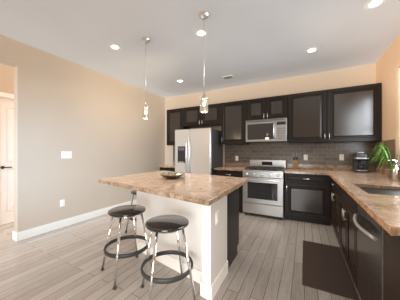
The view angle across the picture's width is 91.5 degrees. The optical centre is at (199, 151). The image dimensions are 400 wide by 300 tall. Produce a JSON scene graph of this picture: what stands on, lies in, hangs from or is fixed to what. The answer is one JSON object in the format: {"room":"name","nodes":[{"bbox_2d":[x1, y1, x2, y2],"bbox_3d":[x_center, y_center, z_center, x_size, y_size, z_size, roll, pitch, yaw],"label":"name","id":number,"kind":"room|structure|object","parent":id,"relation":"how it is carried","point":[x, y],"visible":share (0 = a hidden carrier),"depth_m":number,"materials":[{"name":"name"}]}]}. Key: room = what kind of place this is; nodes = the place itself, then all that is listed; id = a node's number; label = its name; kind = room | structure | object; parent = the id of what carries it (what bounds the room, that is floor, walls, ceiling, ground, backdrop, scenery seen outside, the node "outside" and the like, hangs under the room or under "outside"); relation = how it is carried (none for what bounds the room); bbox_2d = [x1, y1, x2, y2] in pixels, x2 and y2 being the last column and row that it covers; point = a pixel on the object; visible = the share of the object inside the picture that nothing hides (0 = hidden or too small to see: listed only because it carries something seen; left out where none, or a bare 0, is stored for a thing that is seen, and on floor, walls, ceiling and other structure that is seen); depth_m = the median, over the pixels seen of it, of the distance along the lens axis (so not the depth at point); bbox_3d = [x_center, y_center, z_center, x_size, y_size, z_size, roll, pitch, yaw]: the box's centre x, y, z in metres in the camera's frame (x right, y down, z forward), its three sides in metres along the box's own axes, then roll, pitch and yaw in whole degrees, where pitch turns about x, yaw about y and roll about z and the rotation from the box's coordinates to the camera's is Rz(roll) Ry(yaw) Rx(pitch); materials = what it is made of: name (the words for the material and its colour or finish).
{"room":"kitchen","nodes":[
{"label":"kitchen","id":0,"kind":"room"},
{"bbox_2d":[0,63,13,93],"bbox_3d":[-3.599,-0.155,3.150,0.120,2.850,6.950,0,0,28],"label":"wall","id":1,"kind":"structure","parent":0,"point":[6,78],"depth_m":3.42,"materials":[{"name":"beige paint"}]},
{"bbox_2d":[0,92,13,224],"bbox_3d":[-3.293,0.120,3.706,0.132,2.300,0.980,0,0,28],"label":"door","id":2,"kind":"structure","parent":1,"relation":"attached to","point":[6,158],"depth_m":3.44,"materials":[{"name":"white wood"}]},
{"bbox_2d":[0,34,164,232],"bbox_3d":[-2.718,-0.155,2.677,0.120,2.850,6.950,0,0,28],"label":"wall","id":3,"kind":"structure","parent":0,"point":[96,124],"depth_m":3.42,"materials":[{"name":"beige paint"}]},
{"bbox_2d":[60,199,64,206],"bbox_3d":[-2.318,0.860,3.285,0.010,0.116,0.072,0,0,28],"label":"electrical outlet","id":4,"kind":"object","parent":3,"relation":"attached to","point":[62,202],"visible":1,"depth_m":3.28,"materials":[{"name":"white plastic"}]},
{"bbox_2d":[61,151,71,158],"bbox_3d":[-2.281,0.050,3.345,0.018,0.120,0.170,0,0,28],"label":"switch plate","id":5,"kind":"object","parent":3,"relation":"attached to","point":[66,154],"visible":1,"depth_m":3.34,"materials":[{"name":"white plastic"}]},
{"bbox_2d":[15,199,136,241],"bbox_3d":[-1.963,1.208,3.943,0.015,0.125,2.685,0,0,28],"label":"baseboard","id":6,"kind":"structure","parent":3,"relation":"attached to","point":[25,234],"depth_m":3.28,"materials":[{"name":"white wood"}]},
{"bbox_2d":[0,204,360,299],"bbox_3d":[-1.026,1.320,1.770,5.960,0.100,7.190,0,0,28],"label":"floor","id":7,"kind":"structure","parent":0,"point":[63,263],"depth_m":2.16,"materials":[{"name":"grey wood"}]},
{"bbox_2d":[101,205,151,289],"bbox_3d":[-0.777,0.939,2.085,0.530,0.662,0.530,0,0,28],"label":"stool","id":8,"kind":"object","parent":7,"relation":"on","point":[126,211],"visible":0.96,"depth_m":2.03,"materials":[{"name":"black"}]},
{"bbox_2d":[125,190,136,232],"bbox_3d":[-0.896,0.939,3.090,0.508,0.662,0.508,0,0,28],"label":"stool","id":9,"kind":"object","parent":7,"relation":"on","point":[133,192],"visible":0.15,"depth_m":3.07,"materials":[{"name":"black"}]},
{"bbox_2d":[158,161,174,171],"bbox_3d":[-0.667,0.760,5.146,0.560,1.020,0.654,0,0,28],"label":"base cabinet","id":10,"kind":"object","parent":7,"relation":"on","point":[171,167],"visible":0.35,"depth_m":4.93,"materials":[{"name":"black wood"}]},
{"bbox_2d":[140,215,196,299],"bbox_3d":[-0.288,0.939,1.726,0.580,0.662,0.580,0,0,28],"label":"stool","id":11,"kind":"object","parent":7,"relation":"on","point":[164,224],"visible":1,"depth_m":1.64,"materials":[{"name":"black"}]},
{"bbox_2d":[137,191,238,299],"bbox_3d":[-0.184,0.819,2.471,1.273,0.902,1.186,0,0,28],"label":"kitchen island","id":12,"kind":"object","parent":7,"relation":"on","point":[211,233],"depth_m":1.98,"materials":[{"name":"paint"}]},
{"bbox_2d":[98,171,248,206],"bbox_3d":[-0.310,0.348,2.396,1.670,0.040,1.548,0,0,28],"label":"island countertop","id":13,"kind":"structure","parent":12,"relation":"on","point":[203,190],"depth_m":1.98,"materials":[{"name":"beige stone"}]},
{"bbox_2d":[160,172,183,178],"bbox_3d":[-0.351,0.287,2.435,0.300,0.080,0.300,0,0,28],"label":"bowl","id":14,"kind":"object","parent":13,"relation":"on","point":[171,175],"visible":1,"depth_m":2.36,"materials":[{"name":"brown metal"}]},
{"bbox_2d":[175,127,222,174],"bbox_3d":[-0.030,0.366,4.684,0.930,1.808,0.812,0,0,28],"label":"fridge","id":15,"kind":"object","parent":7,"relation":"on","point":[199,151],"visible":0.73,"depth_m":4.37,"materials":[{"name":"grey metal"}]},
{"bbox_2d":[214,162,249,212],"bbox_3d":[0.738,0.760,4.393,0.630,1.020,0.654,0,0,28],"label":"base cabinet","id":16,"kind":"object","parent":7,"relation":"on","point":[232,169],"visible":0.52,"depth_m":4.14,"materials":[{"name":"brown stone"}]},
{"bbox_2d":[243,159,285,219],"bbox_3d":[1.329,0.720,4.003,0.760,1.100,0.728,0,0,28],"label":"range","id":17,"kind":"object","parent":7,"relation":"on","point":[264,190],"visible":0.96,"depth_m":3.75,"materials":[{"name":"silver metal"}]},
{"bbox_2d":[284,172,327,224],"bbox_3d":[2.041,0.830,3.716,0.735,0.881,0.617,0,0,28],"label":"base cabinet","id":18,"kind":"object","parent":7,"relation":"on","point":[306,197],"depth_m":3.46,"materials":[{"name":"black wood"}]},
{"bbox_2d":[284,168,383,175],"bbox_3d":[2.342,0.370,3.534,1.448,0.040,0.652,0,0,28],"label":"countertop","id":19,"kind":"structure","parent":18,"relation":"on","point":[303,171],"depth_m":3.46,"materials":[{"name":"brown stone"}]},
{"bbox_2d":[293,153,297,168],"bbox_3d":[1.924,0.189,3.927,0.100,0.320,0.240,0,0,28],"label":"knife block","id":20,"kind":"object","parent":19,"relation":"on","point":[295,163],"visible":1,"depth_m":3.87,"materials":[{"name":"beige wood"}]},
{"bbox_2d":[352,152,368,172],"bbox_3d":[2.804,0.176,3.410,0.190,0.345,0.240,0,0,28],"label":"coffee maker","id":21,"kind":"object","parent":19,"relation":"on","point":[359,161],"visible":1,"depth_m":3.35,"materials":[{"name":"black plastic"}]},
{"bbox_2d":[302,240,358,299],"bbox_3d":[1.412,1.264,2.221,0.430,0.012,1.050,0,0,28],"label":"kitchen mat","id":22,"kind":"object","parent":7,"relation":"on","point":[324,268],"visible":0.96,"depth_m":2.07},
{"bbox_2d":[328,176,339,243],"bbox_3d":[2.302,0.830,2.698,0.727,0.881,0.970,0,0,28],"label":"base cabinet","id":23,"kind":"object","parent":7,"relation":"on","point":[333,188],"depth_m":2.88,"materials":[{"name":"black wood"}]},
{"bbox_2d":[356,204,379,299],"bbox_3d":[1.504,0.830,1.208,0.727,0.881,0.610,0,0,28],"label":"base cabinet","id":24,"kind":"object","parent":7,"relation":"on","point":[359,212],"depth_m":1.37,"materials":[{"name":"metal"}]},
{"bbox_2d":[328,172,399,235],"bbox_3d":[1.858,0.372,1.906,0.762,0.044,2.675,0,0,28],"label":"countertop","id":25,"kind":"structure","parent":24,"relation":"on","point":[385,210],"depth_m":1.50,"materials":[{"name":"brown stone"}]},
{"bbox_2d":[368,142,399,178],"bbox_3d":[2.450,0.110,2.682,0.394,0.478,0.578,0,0,28],"label":"potted plant","id":26,"kind":"object","parent":25,"relation":"on","point":[384,150],"visible":0.73,"depth_m":2.57,"materials":[{"name":"green plant"}]},
{"bbox_2d":[387,160,399,180],"bbox_3d":[2.382,0.221,2.399,0.112,0.256,0.072,0,0,28],"label":"soap pump","id":27,"kind":"object","parent":25,"relation":"on","point":[395,173],"visible":1,"depth_m":2.37,"materials":[{"name":"silver metal"}]},
{"bbox_2d":[399,164,399,193],"bbox_3d":[1.948,0.139,1.743,0.263,0.423,0.133,0,0,28],"label":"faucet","id":28,"kind":"object","parent":25,"relation":"on","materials":[{"name":"silver metal"}]},
{"bbox_2d":[353,198,399,299],"bbox_3d":[1.472,0.830,1.224,0.796,0.880,0.610,0,0,28],"label":"dishwasher","id":29,"kind":"object","parent":24,"relation":"in","point":[370,236],"depth_m":1.33,"materials":[{"name":"grey metal"}]},
{"bbox_2d":[340,184,399,285],"bbox_3d":[1.861,0.830,1.875,0.727,0.881,0.897,0,0,28],"label":"base cabinet","id":30,"kind":"object","parent":7,"relation":"on","point":[347,205],"depth_m":1.97,"materials":[{"name":"black wood"}]},
{"bbox_2d":[380,228,399,299],"bbox_3d":[1.347,0.830,0.912,0.722,0.881,0.400,0,0,28],"label":"base cabinet","id":31,"kind":"object","parent":7,"relation":"on","point":[389,245],"depth_m":1.03,"materials":[{"name":"black wood"}]},
{"bbox_2d":[0,0,399,97],"bbox_3d":[-1.026,-1.630,1.770,5.960,0.100,7.190,0,0,28],"label":"ceiling","id":32,"kind":"structure","parent":0,"point":[244,42],"depth_m":2.67,"materials":[{"name":"paint"}]},
{"bbox_2d":[109,44,120,49],"bbox_3d":[-1.276,-1.575,2.931,0.180,0.009,0.180,0,0,28],"label":"recessed light","id":33,"kind":"object","parent":32,"relation":"in","point":[114,46],"visible":1,"depth_m":2.92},
{"bbox_2d":[141,37,149,118],"bbox_3d":[-0.763,-1.026,2.746,0.124,1.109,0.124,0,0,28],"label":"pendant light","id":34,"kind":"object","parent":32,"relation":"hanging from","point":[145,114],"visible":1,"depth_m":2.72,"materials":[{"name":"silver metal"}]},
{"bbox_2d":[194,29,207,36],"bbox_3d":[0.016,-1.575,2.590,0.180,0.009,0.180,0,0,28],"label":"recessed light","id":35,"kind":"object","parent":32,"relation":"in","point":[199,32],"visible":0.94,"depth_m":2.58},
{"bbox_2d":[199,11,208,112],"bbox_3d":[0.046,-1.021,2.245,0.124,1.119,0.124,0,0,28],"label":"pendant light","id":36,"kind":"object","parent":32,"relation":"hanging from","point":[203,15],"visible":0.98,"depth_m":2.22,"materials":[{"name":"glass"}]},
{"bbox_2d":[222,75,233,78],"bbox_3d":[0.592,-1.573,4.108,0.220,0.014,0.140,0,0,28],"label":"ceiling vent","id":37,"kind":"object","parent":32,"relation":"in","point":[228,77],"visible":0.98,"depth_m":4.10,"materials":[{"name":"white plastic"}]},
{"bbox_2d":[305,47,318,52],"bbox_3d":[1.733,-1.575,3.020,0.180,0.009,0.180,0,0,28],"label":"recessed light","id":38,"kind":"object","parent":32,"relation":"in","point":[311,49],"visible":1,"depth_m":3.01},
{"bbox_2d":[364,0,385,8],"bbox_3d":[1.857,-1.575,2.068,0.180,0.009,0.180,0,0,28],"label":"recessed light","id":39,"kind":"object","parent":32,"relation":"in","point":[371,4],"visible":1,"depth_m":2.08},
{"bbox_2d":[165,64,375,165],"bbox_3d":[0.645,-0.155,4.885,5.960,2.850,0.120,0,0,28],"label":"wall","id":40,"kind":"structure","parent":0,"point":[353,76],"depth_m":4.28,"materials":[{"name":"beige paint"}]},
{"bbox_2d":[173,146,174,160],"bbox_3d":[-0.518,0.035,5.435,0.570,0.430,0.009,0,0,28],"label":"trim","id":41,"kind":"structure","parent":40,"relation":"attached to","point":[173,146],"depth_m":5.55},
{"bbox_2d":[167,108,189,145],"bbox_3d":[-0.598,-0.660,5.276,0.540,0.960,0.366,0,0,28],"label":"upper cabinet","id":42,"kind":"object","parent":40,"relation":"attached to","point":[174,119],"visible":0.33,"depth_m":5.17,"materials":[{"name":"black wood"}]},
{"bbox_2d":[183,103,220,127],"bbox_3d":[0.098,-0.895,4.902,1.040,0.490,0.366,0,0,28],"label":"upper cabinet","id":43,"kind":"object","parent":40,"relation":"attached to","point":[194,117],"visible":0.96,"depth_m":4.78,"materials":[{"name":"black wood"}]},
{"bbox_2d":[221,100,249,144],"bbox_3d":[0.817,-0.660,4.517,0.590,0.960,0.366,0,0,28],"label":"upper cabinet","id":44,"kind":"object","parent":40,"relation":"attached to","point":[233,122],"visible":1,"depth_m":4.39,"materials":[{"name":"black wood"}]},
{"bbox_2d":[246,95,286,120],"bbox_3d":[1.438,-0.907,4.184,0.820,0.465,0.366,0,0,28],"label":"upper cabinet","id":45,"kind":"object","parent":40,"relation":"attached to","point":[273,107],"visible":0.85,"depth_m":4.04,"materials":[{"name":"black wood"}]},
{"bbox_2d":[246,118,286,142],"bbox_3d":[1.417,-0.440,4.144,0.810,0.460,0.452,0,0,28],"label":"microwave","id":46,"kind":"object","parent":45,"relation":"attached to","point":[266,131],"visible":1,"depth_m":3.98,"materials":[{"name":"silver metal"}]},
{"bbox_2d":[225,142,374,168],"bbox_3d":[1.866,0.085,4.157,2.840,0.630,0.009,0,0,28],"label":"backsplash","id":47,"kind":"structure","parent":40,"relation":"attached to","point":[322,153],"depth_m":4.02,"materials":[{"name":"tile"}]},
{"bbox_2d":[287,90,326,143],"bbox_3d":[2.090,-0.660,3.834,0.660,0.960,0.366,0,0,28],"label":"upper cabinet","id":48,"kind":"object","parent":40,"relation":"attached to","point":[306,117],"visible":1,"depth_m":3.70,"materials":[{"name":"black wood"}]},
{"bbox_2d":[288,164,375,171],"bbox_3d":[2.481,0.300,3.818,1.426,0.100,0.020,0,0,28],"label":"backsplash","id":49,"kind":"structure","parent":40,"relation":"attached to","point":[335,168],"depth_m":3.73,"materials":[{"name":"brown stone"}]},
{"bbox_2d":[339,154,343,159],"bbox_3d":[2.690,0.100,3.705,0.072,0.116,0.008,0,0,28],"label":"outlet","id":50,"kind":"object","parent":40,"relation":"attached to","point":[341,156],"visible":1,"depth_m":3.70,"materials":[{"name":"white plastic"}]},
{"bbox_2d":[326,83,381,142],"bbox_3d":[2.714,-0.660,3.500,0.756,0.960,0.366,0,0,28],"label":"upper cabinet","id":51,"kind":"object","parent":40,"relation":"attached to","point":[354,113],"visible":0.94,"depth_m":3.36,"materials":[{"name":"black wood"}]},
{"bbox_2d":[376,34,399,164],"bbox_3d":[1.548,-0.155,0.390,0.120,2.850,6.950,0,0,28],"label":"wall","id":52,"kind":"structure","parent":0,"point":[387,68],"depth_m":2.88,"materials":[{"name":"beige paint"}]},
{"bbox_2d":[376,168,387,175],"bbox_3d":[2.446,0.300,2.216,0.019,0.100,2.877,0,0,28],"label":"backsplash","id":53,"kind":"structure","parent":52,"relation":"attached to","point":[384,170],"depth_m":3.08,"materials":[{"name":"brown stone"}]},
{"bbox_2d":[375,139,399,168],"bbox_3d":[2.453,0.035,2.213,0.009,0.430,2.880,0,0,28],"label":"backsplash","id":54,"kind":"structure","parent":52,"relation":"attached to","point":[390,144],"depth_m":2.93,"materials":[{"name":"tile"}]},
{"bbox_2d":[393,68,399,166],"bbox_3d":[2.261,-0.477,1.772,0.130,1.345,2.120,0,0,28],"label":"window","id":55,"kind":"structure","parent":52,"relation":"in","point":[398,165],"depth_m":2.66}
]}

